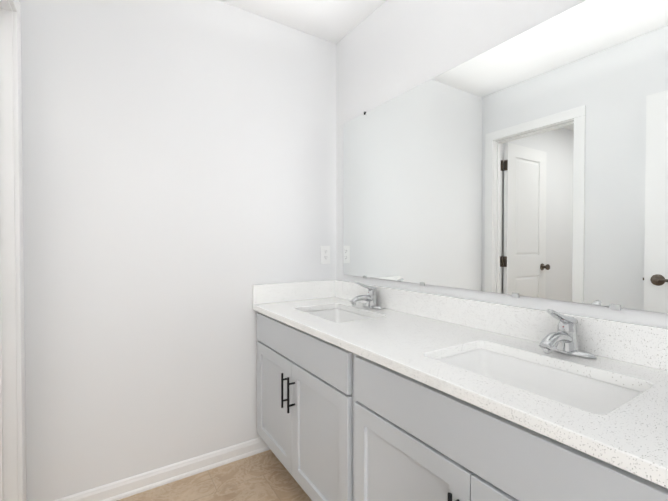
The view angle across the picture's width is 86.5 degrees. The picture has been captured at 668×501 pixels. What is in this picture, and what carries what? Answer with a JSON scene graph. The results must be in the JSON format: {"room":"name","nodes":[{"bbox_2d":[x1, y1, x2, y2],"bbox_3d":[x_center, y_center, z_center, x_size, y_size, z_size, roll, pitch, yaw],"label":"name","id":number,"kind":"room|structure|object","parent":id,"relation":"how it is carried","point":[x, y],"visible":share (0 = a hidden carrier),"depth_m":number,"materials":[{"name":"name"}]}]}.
{"room":"bathroom","nodes":[
{"label":"bathroom","id":0,"kind":"room"},
{"bbox_2d":[19,0,335,500],"bbox_3d":[-1.697,-0.078,1.260,4.230,2.470,0.115,-1,1,-33],"label":"wall","id":1,"kind":"structure","parent":0,"point":[179,175],"depth_m":1.73,"materials":[{"name":"paint"}]},
{"bbox_2d":[54,437,269,500],"bbox_3d":[-0.818,1.111,1.764,1.073,0.079,0.019,-1,1,-33],"label":"baseboard","id":2,"kind":"structure","parent":1,"relation":"attached to","point":[132,485],"depth_m":1.76,"materials":[{"name":"white wood"}]},
{"bbox_2d":[252,280,335,303],"bbox_3d":[-0.226,0.245,2.130,0.541,0.109,0.020,-1,1,-33],"label":"backsplash","id":3,"kind":"structure","parent":1,"relation":"attached to","point":[308,290],"depth_m":2.11,"materials":[{"name":"white stone"}]},
{"bbox_2d":[321,246,329,263],"bbox_3d":[-0.053,0.027,2.247,0.070,0.115,0.008,-1,1,-33],"label":"electrical outlet","id":4,"kind":"object","parent":1,"relation":"attached to","point":[325,254],"visible":1,"depth_m":2.24,"materials":[{"name":"white plastic"}]},
{"bbox_2d":[117,449,311,500],"bbox_3d":[-0.829,1.225,-0.066,4.230,0.100,3.315,-1,1,-33],"label":"floor","id":5,"kind":"structure","parent":0,"point":[265,476],"depth_m":1.74,"materials":[{"name":"tile"}]},
{"bbox_2d":[253,308,667,500],"bbox_3d":[0.289,0.749,1.334,0.590,0.815,1.927,-1,1,-33],"label":"bathroom vanity","id":6,"kind":"object","parent":5,"relation":"on","point":[366,392],"depth_m":1.03,"materials":[{"name":"grey wood"}]},
{"bbox_2d":[253,296,667,479],"bbox_3d":[0.301,0.327,1.336,0.562,0.030,1.927,-1,1,-33],"label":"countertop","id":7,"kind":"structure","parent":6,"relation":"on","point":[635,432],"depth_m":0.92,"materials":[{"name":"white stone"}]},
{"bbox_2d":[300,304,371,323],"bbox_3d":[0.019,0.404,1.776,0.345,0.161,0.500,-1,1,-33],"label":"sink","id":8,"kind":"object","parent":7,"relation":"in","point":[333,312],"depth_m":1.97,"materials":[{"name":"white ceramic"}]},
{"bbox_2d":[348,282,387,307],"bbox_3d":[0.158,0.231,1.864,0.170,0.144,0.158,-1,1,-33],"label":"faucet","id":9,"kind":"object","parent":7,"relation":"on","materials":[{"name":"silver metal"}]},
{"bbox_2d":[432,344,647,415],"bbox_3d":[0.516,0.415,0.965,0.360,0.161,0.527,-1,1,-33],"label":"sink","id":10,"kind":"object","parent":7,"relation":"in","point":[592,391],"depth_m":1.06,"materials":[{"name":"white ceramic"}]},
{"bbox_2d":[536,309,603,359],"bbox_3d":[0.674,0.242,1.065,0.170,0.144,0.158,-1,1,-33],"label":"faucet","id":11,"kind":"object","parent":7,"relation":"on","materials":[{"name":"silver metal"}]},
{"bbox_2d":[218,0,385,43],"bbox_3d":[-0.829,-1.344,-0.101,4.230,0.100,3.315,-1,1,-33],"label":"ceiling","id":12,"kind":"structure","parent":0,"point":[335,21],"depth_m":1.97,"materials":[{"name":"paint"}]},
{"bbox_2d":[336,0,667,327],"bbox_3d":[0.931,-0.074,0.984,0.115,2.470,3.200,-1,1,-33],"label":"wall","id":13,"kind":"structure","parent":0,"point":[387,50],"depth_m":1.67,"materials":[{"name":"paint"}]},
{"bbox_2d":[336,280,667,371],"bbox_3d":[0.528,0.254,1.482,0.021,0.109,1.927,-1,1,-33],"label":"backsplash","id":14,"kind":"structure","parent":13,"relation":"attached to","point":[647,345],"depth_m":1.26,"materials":[{"name":"white stone"}]},
{"bbox_2d":[343,0,667,312],"bbox_3d":[0.538,-0.308,1.469,0.010,0.950,1.765,-1,1,-33],"label":"mirror","id":15,"kind":"object","parent":13,"relation":"attached to","point":[532,162],"visible":0.98,"depth_m":1.23,"materials":[{"name":"silver mirror"}]},
{"bbox_3d":[-0.468,-0.062,0.081,0.115,2.470,3.200,-1,1,-33],"label":"wall","id":16,"kind":"structure","parent":0,"visible":0},
{"bbox_2d":[0,0,25,500],"bbox_3d":[-1.102,0.090,1.078,0.133,2.140,0.760,-1,1,-33],"label":"door frame","id":17,"kind":"structure","parent":16,"relation":"attached to","point":[8,430],"depth_m":1.36,"materials":[{"name":"white wood"}]}
]}

